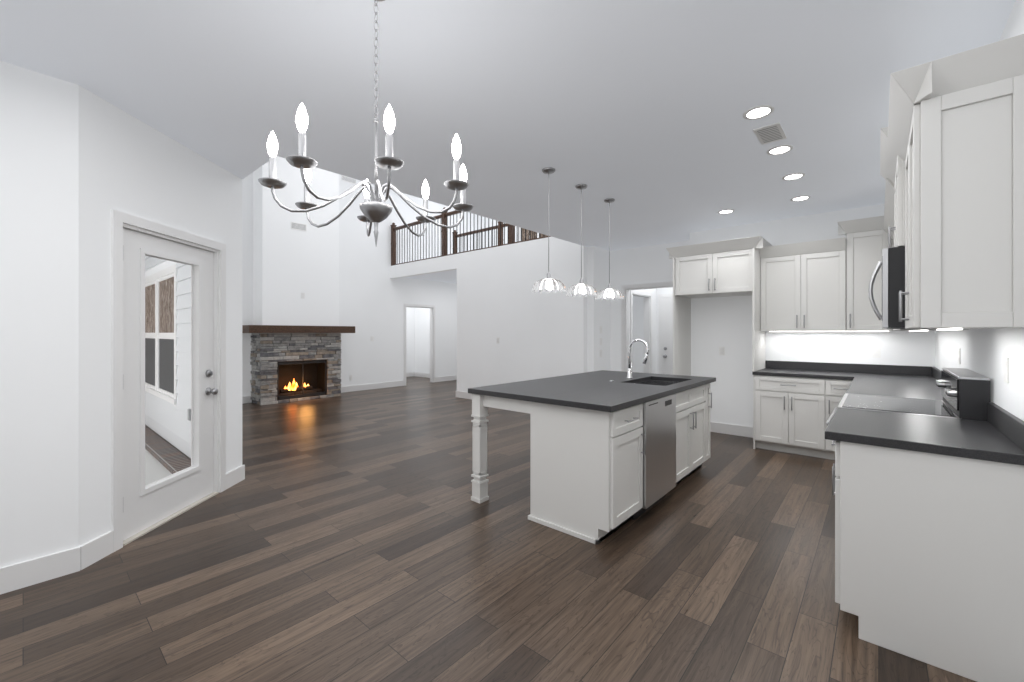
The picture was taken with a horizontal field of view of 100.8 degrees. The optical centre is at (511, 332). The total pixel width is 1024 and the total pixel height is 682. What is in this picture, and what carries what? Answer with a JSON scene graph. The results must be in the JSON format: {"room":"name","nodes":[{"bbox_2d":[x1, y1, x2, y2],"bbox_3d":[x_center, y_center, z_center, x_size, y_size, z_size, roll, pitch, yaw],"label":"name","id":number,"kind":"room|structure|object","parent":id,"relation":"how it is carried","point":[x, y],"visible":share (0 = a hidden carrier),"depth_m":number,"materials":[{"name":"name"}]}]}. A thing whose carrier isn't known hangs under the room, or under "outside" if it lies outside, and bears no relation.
{"room":"kitchen","nodes":[
{"label":"kitchen","id":0,"kind":"room"},
{"bbox_2d":[0,61,78,567],"bbox_3d":[-3.105,-0.030,1.836,0.120,2.800,1.710,0,0,41],"label":"wall","id":1,"kind":"structure","parent":0,"point":[38,314],"depth_m":2.33,"materials":[{"name":"paint"}]},
{"bbox_2d":[79,85,241,545],"bbox_3d":[-2.568,-0.030,3.198,0.120,2.800,1.509,0,0,-1],"label":"wall","id":2,"kind":"structure","parent":0,"point":[130,164],"depth_m":2.67,"materials":[{"name":"paint"}]},
{"bbox_2d":[111,209,225,551],"bbox_3d":[-2.532,0.300,3.173,0.768,2.140,0.838,0,0,41],"label":"door frame","id":3,"kind":"structure","parent":2,"relation":"attached to","point":[120,220],"depth_m":2.87,"materials":[{"name":"white paint"}]},
{"bbox_2d":[123,228,217,540],"bbox_3d":[-2.549,0.342,3.167,0.634,2.048,0.703,0,0,41],"label":"patio door","id":4,"kind":"structure","parent":2,"relation":"in","point":[149,505],"depth_m":3.05,"materials":[{"name":"white paint"}]},
{"bbox_2d":[145,256,190,457],"bbox_3d":[-4.464,0.060,5.461,4.940,2.620,0.070,0,0,41],"label":"siding","id":5,"kind":"object","parent":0,"point":[152,293],"depth_m":5.36,"materials":[{"name":"white paint"}]},
{"bbox_2d":[145,172,252,402],"bbox_3d":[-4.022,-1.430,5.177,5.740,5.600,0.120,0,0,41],"label":"wall","id":6,"kind":"structure","parent":0,"point":[247,183],"depth_m":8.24,"materials":[{"name":"paint"}]},
{"bbox_2d":[242,396,249,403],"bbox_3d":[-5.632,1.302,7.690,0.016,0.135,1.570,0,0,41],"label":"baseboard","id":7,"kind":"structure","parent":6,"relation":"attached to","point":[246,399],"depth_m":8.21,"materials":[{"name":"white paint"}]},
{"bbox_2d":[253,156,338,325],"bbox_3d":[-4.411,-2.187,8.730,0.500,4.087,1.500,0,0,41],"label":"wall","id":8,"kind":"structure","parent":0,"point":[290,265],"depth_m":8.44,"materials":[{"name":"paint"}]},
{"bbox_2d":[291,222,305,230],"bbox_3d":[-4.278,-2.130,8.495,0.009,0.140,0.300,0,0,41],"label":"air vent","id":9,"kind":"object","parent":8,"relation":"in","point":[297,226],"depth_m":8.49,"materials":[{"name":"white plastic"}]},
{"bbox_2d":[339,174,388,386],"bbox_3d":[-3.624,-1.430,10.112,0.120,5.600,8.100,0,0,41],"label":"wall","id":10,"kind":"structure","parent":0,"point":[363,265],"depth_m":10.09,"materials":[{"name":"paint"}]},
{"bbox_2d":[341,175,355,183],"bbox_3d":[-3.785,-3.550,9.828,0.009,0.120,0.360,0,0,41],"label":"air vent","id":11,"kind":"object","parent":10,"relation":"in","point":[344,178],"depth_m":9.82,"materials":[{"name":"white plastic"}]},
{"bbox_2d":[340,380,403,391],"bbox_3d":[-3.435,1.302,10.226,0.016,0.135,1.940,0,0,41],"label":"baseboard","id":12,"kind":"structure","parent":10,"relation":"attached to","point":[395,383],"depth_m":10.23,"materials":[{"name":"white paint"}]},
{"bbox_2d":[406,307,414,372],"bbox_3d":[-3.837,-0.030,12.585,0.120,2.800,2.440,0,0,41],"label":"wall","id":13,"kind":"structure","parent":0,"point":[410,311],"depth_m":13.26,"materials":[{"name":"paint"}]},
{"bbox_2d":[406,372,415,375],"bbox_3d":[-3.786,1.302,12.540,0.016,0.135,2.200,0,0,41],"label":"baseboard","id":14,"kind":"structure","parent":13,"relation":"attached to","point":[408,373],"depth_m":13.26,"materials":[{"name":"white paint"}]},
{"bbox_2d":[415,308,429,372],"bbox_3d":[-2.405,-0.030,12.879,1.660,2.800,0.120,0,0,41],"label":"wall","id":15,"kind":"structure","parent":0,"point":[417,339],"depth_m":13.12,"materials":[{"name":"paint"}]},
{"bbox_2d":[416,372,435,379],"bbox_3d":[-2.438,1.302,12.818,1.630,0.135,0.016,0,0,41],"label":"baseboard","id":16,"kind":"structure","parent":15,"relation":"attached to","point":[427,375],"depth_m":13.03,"materials":[{"name":"white paint"}]},
{"bbox_2d":[403,270,456,283],"bbox_3d":[0.126,-1.555,10.058,5.620,0.250,3.030,0,0,41],"label":"ceiling","id":17,"kind":"structure","parent":0,"point":[448,276],"depth_m":10.96,"materials":[{"name":"paint"}]},
{"bbox_2d":[390,207,550,265],"bbox_3d":[-0.905,-2.228,8.867,5.610,1.095,0.110,0,0,41],"label":"loft railing","id":18,"kind":"object","parent":17,"relation":"on","point":[511,229],"visible":0.46,"depth_m":9.33,"materials":[{"name":"brown wood"}]},
{"bbox_2d":[452,221,540,252],"bbox_3d":[0.225,-2.212,9.794,4.725,1.065,0.110,0,0,41],"label":"loft railing","id":19,"kind":"object","parent":17,"relation":"on","point":[456,235],"visible":0.23,"depth_m":10.63,"materials":[{"name":"brown wood"}]},
{"bbox_2d":[389,189,586,391],"bbox_3d":[-0.860,-1.430,8.828,5.740,5.600,0.120,0,0,41],"label":"wall","id":20,"kind":"structure","parent":0,"point":[485,301],"depth_m":8.43,"materials":[{"name":"paint"}]},
{"bbox_2d":[404,304,434,384],"bbox_3d":[-2.514,0.307,11.393,0.156,2.125,1.020,0,0,41],"label":"door frame","id":21,"kind":"structure","parent":20,"relation":"attached to","point":[432,307],"depth_m":11.68,"materials":[{"name":"white paint"}]},
{"bbox_2d":[436,376,456,381],"bbox_3d":[-1.569,1.302,12.380,0.016,0.135,1.700,0,0,41],"label":"baseboard","id":22,"kind":"structure","parent":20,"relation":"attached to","point":[438,379],"depth_m":12.00,"materials":[{"name":"white paint"}]},
{"bbox_2d":[456,391,471,398],"bbox_3d":[0.041,1.302,7.958,3.272,0.135,0.016,0,0,41],"label":"baseboard","id":23,"kind":"structure","parent":20,"relation":"attached to","point":[466,395],"depth_m":8.84,"materials":[{"name":"white paint"}]},
{"bbox_2d":[371,326,601,356],"bbox_3d":[-0.950,0.150,8.716,5.821,0.520,0.101,0,0,32],"label":"switch plates","id":24,"kind":"object","parent":20,"relation":"attached to","point":[372,338],"visible":1,"depth_m":7.18,"materials":[{"name":"white plastic"}]},
{"bbox_2d":[0,376,975,681],"bbox_3d":[-1.498,1.410,6.392,11.765,0.080,10.940,0,0,41],"label":"floor","id":25,"kind":"structure","parent":0,"point":[352,536],"depth_m":2.34,"materials":[{"name":"brown wood"}]},
{"bbox_2d":[242,325,354,404],"bbox_3d":[-4.342,0.615,8.669,0.676,1.510,2.060,0,0,41],"label":"fireplace","id":26,"kind":"object","parent":25,"relation":"on","point":[293,363],"visible":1,"depth_m":8.53,"materials":[{"name":"stone"}]},
{"bbox_2d":[471,379,715,544],"bbox_3d":[0.865,0.932,3.875,1.278,0.876,2.196,0,0,41],"label":"kitchen island","id":27,"kind":"object","parent":25,"relation":"on","point":[611,452],"depth_m":3.00,"materials":[{"name":"paint"}]},
{"bbox_2d":[468,371,651,402],"bbox_3d":[0.648,0.474,4.063,0.740,0.038,2.230,0,0,41],"label":"island countertop","id":28,"kind":"structure","parent":27,"relation":"on","point":[530,391],"depth_m":3.65,"materials":[{"name":"grey stone"}]},
{"bbox_2d":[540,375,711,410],"bbox_3d":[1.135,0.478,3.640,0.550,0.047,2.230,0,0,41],"label":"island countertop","id":29,"kind":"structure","parent":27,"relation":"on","point":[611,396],"depth_m":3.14,"materials":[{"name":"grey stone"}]},
{"bbox_2d":[752,372,815,456],"bbox_3d":[3.320,0.931,4.973,0.747,0.876,0.626,0,0,41],"label":"base cabinet","id":30,"kind":"object","parent":25,"relation":"on","point":[784,407],"depth_m":4.78,"materials":[{"name":"white paint"}]},
{"bbox_2d":[756,368,935,379],"bbox_3d":[3.624,0.474,4.706,1.566,0.038,0.631,0,0,41],"label":"countertop","id":31,"kind":"structure","parent":30,"relation":"on","point":[767,371],"depth_m":4.69,"materials":[{"name":"black stone"}]},
{"bbox_2d":[816,376,847,459],"bbox_3d":[3.633,0.931,4.674,0.361,0.876,0.669,0,0,41],"label":"base cabinet","id":32,"kind":"object","parent":25,"relation":"on","point":[829,392],"depth_m":4.54,"materials":[{"name":"white paint"}]},
{"bbox_2d":[844,376,942,399],"bbox_3d":[3.251,0.474,3.562,0.631,0.038,1.588,0,0,41],"label":"countertop","id":33,"kind":"structure","parent":32,"relation":"on","point":[866,385],"depth_m":3.49,"materials":[{"name":"grey stone"}]},
{"bbox_2d":[826,368,990,425],"bbox_3d":[2.448,0.801,2.688,0.685,1.137,0.778,0,0,41],"label":"range","id":34,"kind":"object","parent":25,"relation":"on","point":[965,393],"visible":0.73,"depth_m":2.42,"materials":[{"name":"silver metal"}]},
{"bbox_2d":[832,440,1023,681],"bbox_3d":[1.972,0.931,2.057,0.595,0.876,0.792,0,0,41],"label":"base cabinet","id":35,"kind":"object","parent":25,"relation":"on","point":[929,539],"depth_m":1.74,"materials":[{"name":"white paint"}]},
{"bbox_2d":[824,408,1023,467],"bbox_3d":[1.952,0.474,2.062,0.631,0.038,0.813,0,0,41],"label":"countertop","id":36,"kind":"structure","parent":35,"relation":"on","point":[941,436],"depth_m":1.90,"materials":[{"name":"grey stone"}]},
{"bbox_2d":[0,0,1015,250],"bbox_3d":[-1.859,-1.480,5.976,11.765,0.100,9.840,0,0,41],"label":"ceiling","id":37,"kind":"structure","parent":0,"point":[636,110],"depth_m":2.47,"materials":[{"name":"paint"}]},
{"bbox_2d":[258,0,473,245],"bbox_3d":[-0.561,-0.892,1.750,0.798,1.075,0.797,0,0,41],"label":"chandelier","id":38,"kind":"object","parent":37,"relation":"hanging from","point":[375,210],"visible":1,"depth_m":1.64,"materials":[{"name":"silver metal"}]},
{"bbox_2d":[532,167,565,292],"bbox_3d":[0.322,-0.894,3.717,0.304,1.071,0.296,0,0,41],"label":"pendant light","id":39,"kind":"object","parent":37,"relation":"hanging from","point":[549,284],"visible":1,"depth_m":3.67,"materials":[{"name":"white glass"}]},
{"bbox_2d":[566,184,596,296],"bbox_3d":[0.676,-0.894,4.125,0.304,1.071,0.296,0,0,41],"label":"pendant light","id":40,"kind":"object","parent":37,"relation":"hanging from","point":[581,289],"visible":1,"depth_m":4.08,"materials":[{"name":"white glass"}]},
{"bbox_2d":[595,198,623,299],"bbox_3d":[1.049,-0.894,4.556,0.304,1.071,0.296,0,0,41],"label":"pendant light","id":41,"kind":"object","parent":37,"relation":"hanging from","point":[609,293],"visible":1,"depth_m":4.51,"materials":[{"name":"white glass"}]},
{"bbox_2d":[718,209,733,213],"bbox_3d":[2.520,-1.426,4.987,0.175,0.008,0.175,0,0,35],"label":"recessed light","id":42,"kind":"object","parent":37,"relation":"in","point":[725,211],"depth_m":4.98,"materials":[{"name":"white plastic"}]},
{"bbox_2d":[743,105,773,119],"bbox_3d":[1.596,-1.426,2.745,0.175,0.008,0.175,0,0,35],"label":"recessed light","id":43,"kind":"object","parent":37,"relation":"in","point":[758,112],"depth_m":2.74,"materials":[{"name":"white plastic"}]},
{"bbox_2d":[753,122,786,144],"bbox_3d":[1.852,-1.425,3.039,0.160,0.009,0.300,0,0,41],"label":"air vent","id":44,"kind":"object","parent":37,"relation":"in","point":[774,132],"depth_m":3.02,"materials":[{"name":"white plastic"}]},
{"bbox_2d":[767,145,792,154],"bbox_3d":[2.092,-1.426,3.308,0.175,0.008,0.175,0,0,35],"label":"recessed light","id":45,"kind":"object","parent":37,"relation":"in","point":[781,149],"depth_m":3.30,"materials":[{"name":"white plastic"}]},
{"bbox_2d":[782,173,804,179],"bbox_3d":[2.573,-1.426,3.870,0.175,0.008,0.175,0,0,32],"label":"recessed light","id":46,"kind":"object","parent":37,"relation":"in","point":[793,176],"depth_m":3.86,"materials":[{"name":"white plastic"}]},
{"bbox_2d":[791,196,810,200],"bbox_3d":[3.066,-1.426,4.501,0.175,0.008,0.175,0,0,35],"label":"recessed light","id":47,"kind":"object","parent":37,"relation":"in","point":[800,198],"depth_m":4.50,"materials":[{"name":"white plastic"}]},
{"bbox_2d":[587,246,610,371],"bbox_3d":[1.490,-0.030,7.250,0.120,2.800,0.570,0,0,41],"label":"wall","id":48,"kind":"structure","parent":0,"point":[598,311],"depth_m":7.11,"materials":[{"name":"paint"}]},
{"bbox_2d":[611,241,686,373],"bbox_3d":[2.045,-0.030,7.271,2.570,2.800,0.170,0,0,41],"label":"wall","id":49,"kind":"structure","parent":0,"point":[647,264],"depth_m":7.35,"materials":[{"name":"paint"}]},
{"bbox_2d":[621,281,672,373],"bbox_3d":[2.412,0.278,6.909,1.290,2.185,0.138,0,0,41],"label":"door frame","id":50,"kind":"structure","parent":49,"relation":"attached to","point":[625,289],"depth_m":7.39,"materials":[{"name":"white paint"}]},
{"bbox_2d":[661,297,672,374],"bbox_3d":[3.207,0.345,7.857,0.900,2.030,0.115,0,0,41],"label":"hall door","id":51,"kind":"structure","parent":49,"relation":"in","point":[666,335],"depth_m":8.09,"materials":[{"name":"white paint"}]},
{"bbox_2d":[687,204,934,426],"bbox_3d":[3.570,-0.030,5.256,2.615,2.800,0.120,0,0,41],"label":"wall","id":52,"kind":"structure","parent":0,"point":[718,322],"depth_m":5.48,"materials":[{"name":"paint"}]},
{"bbox_2d":[674,238,765,297],"bbox_3d":[2.701,-0.802,5.510,0.927,0.624,0.626,0,0,41],"label":"upper cabinet","id":53,"kind":"object","parent":52,"relation":"attached to","point":[733,267],"depth_m":5.23,"materials":[{"name":"white paint"}]},
{"bbox_2d":[719,347,724,354],"bbox_3d":[2.865,0.250,5.782,0.070,0.115,0.008,0,0,41],"label":"electrical outlet plate","id":54,"kind":"object","parent":52,"relation":"attached to","point":[721,349],"depth_m":5.78,"materials":[{"name":"white plastic"}]},
{"bbox_2d":[710,422,752,437],"bbox_3d":[2.883,1.302,5.761,0.946,0.135,0.016,0,0,41],"label":"baseboard","id":55,"kind":"structure","parent":52,"relation":"attached to","point":[738,430],"depth_m":5.69,"materials":[{"name":"white paint"}]},
{"bbox_2d":[758,238,837,333],"bbox_3d":[3.463,-0.527,5.046,0.827,1.015,0.330,0,0,41],"label":"upper cabinet","id":56,"kind":"object","parent":52,"relation":"attached to","point":[800,280],"depth_m":4.92,"materials":[{"name":"white paint"}]},
{"bbox_2d":[765,360,931,375],"bbox_3d":[3.827,0.405,4.935,1.519,0.099,0.020,0,0,41],"label":"backsplash","id":57,"kind":"structure","parent":52,"relation":"attached to","point":[897,370],"depth_m":4.84,"materials":[{"name":"black stone"}]},
{"bbox_2d":[838,216,881,331],"bbox_3d":[3.889,-0.617,4.677,0.421,1.195,0.330,0,0,41],"label":"upper cabinet","id":58,"kind":"object","parent":52,"relation":"attached to","point":[859,253],"depth_m":4.58,"materials":[{"name":"white paint"}]},
{"bbox_2d":[935,0,1023,420],"bbox_3d":[1.936,-0.030,1.465,0.120,2.800,7.990,0,0,41],"label":"wall","id":59,"kind":"structure","parent":0,"point":[983,351],"depth_m":2.10,"materials":[{"name":"paint"}]},
{"bbox_2d":[890,126,901,247],"bbox_3d":[2.577,-0.822,2.577,0.360,0.664,0.781,0,0,41],"label":"upper cabinet","id":60,"kind":"object","parent":59,"relation":"attached to","point":[896,162],"depth_m":2.43,"materials":[{"name":"white paint"}]},
{"bbox_2d":[868,246,904,328],"bbox_3d":[2.528,-0.256,2.619,0.490,0.460,0.774,0,0,41],"label":"microwave","id":61,"kind":"object","parent":60,"relation":"attached to","point":[892,262],"visible":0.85,"depth_m":2.42,"materials":[{"name":"black plastic"}]},
{"bbox_2d":[894,291,943,331],"bbox_3d":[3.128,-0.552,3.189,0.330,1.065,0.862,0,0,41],"label":"upper cabinet","id":62,"kind":"object","parent":59,"relation":"attached to","point":[900,292],"depth_m":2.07,"materials":[{"name":"white paint"}]},
{"bbox_2d":[958,348,960,363],"bbox_3d":[3.247,0.170,3.074,0.008,0.115,0.070,0,0,41],"label":"electrical outlet plate","id":63,"kind":"object","parent":59,"relation":"attached to","point":[959,349],"depth_m":3.05,"materials":[{"name":"white plastic"}]},
{"bbox_2d":[902,34,1023,329],"bbox_3d":[2.066,-0.552,1.964,0.330,1.065,0.810,0,0,41],"label":"upper cabinet","id":64,"kind":"object","parent":59,"relation":"attached to","point":[951,220],"depth_m":1.67,"materials":[{"name":"white paint"}]},
{"bbox_2d":[932,368,1023,447],"bbox_3d":[3.166,0.405,2.997,0.020,0.099,3.816,0,0,41],"label":"backsplash","id":65,"kind":"structure","parent":59,"relation":"attached to","point":[1000,419],"depth_m":1.86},
{"bbox_2d":[1004,357,1008,382],"bbox_3d":[2.265,0.170,1.941,0.008,0.115,0.070,0,0,41],"label":"electrical outlet plate","id":66,"kind":"object","parent":59,"relation":"attached to","point":[1006,360],"depth_m":1.93,"materials":[{"name":"white plastic"}]},
{"label":"outside","id":67,"kind":"structure","parent":0,"visible":0},
{"bbox_2d":[145,426,190,484],"bbox_3d":[-5.383,1.446,4.034,6.180,0.128,3.450,0,0,41],"label":"floor","id":68,"kind":"structure","parent":67,"point":[159,461],"depth_m":4.65,"materials":[{"name":"grey concrete"}]}
]}

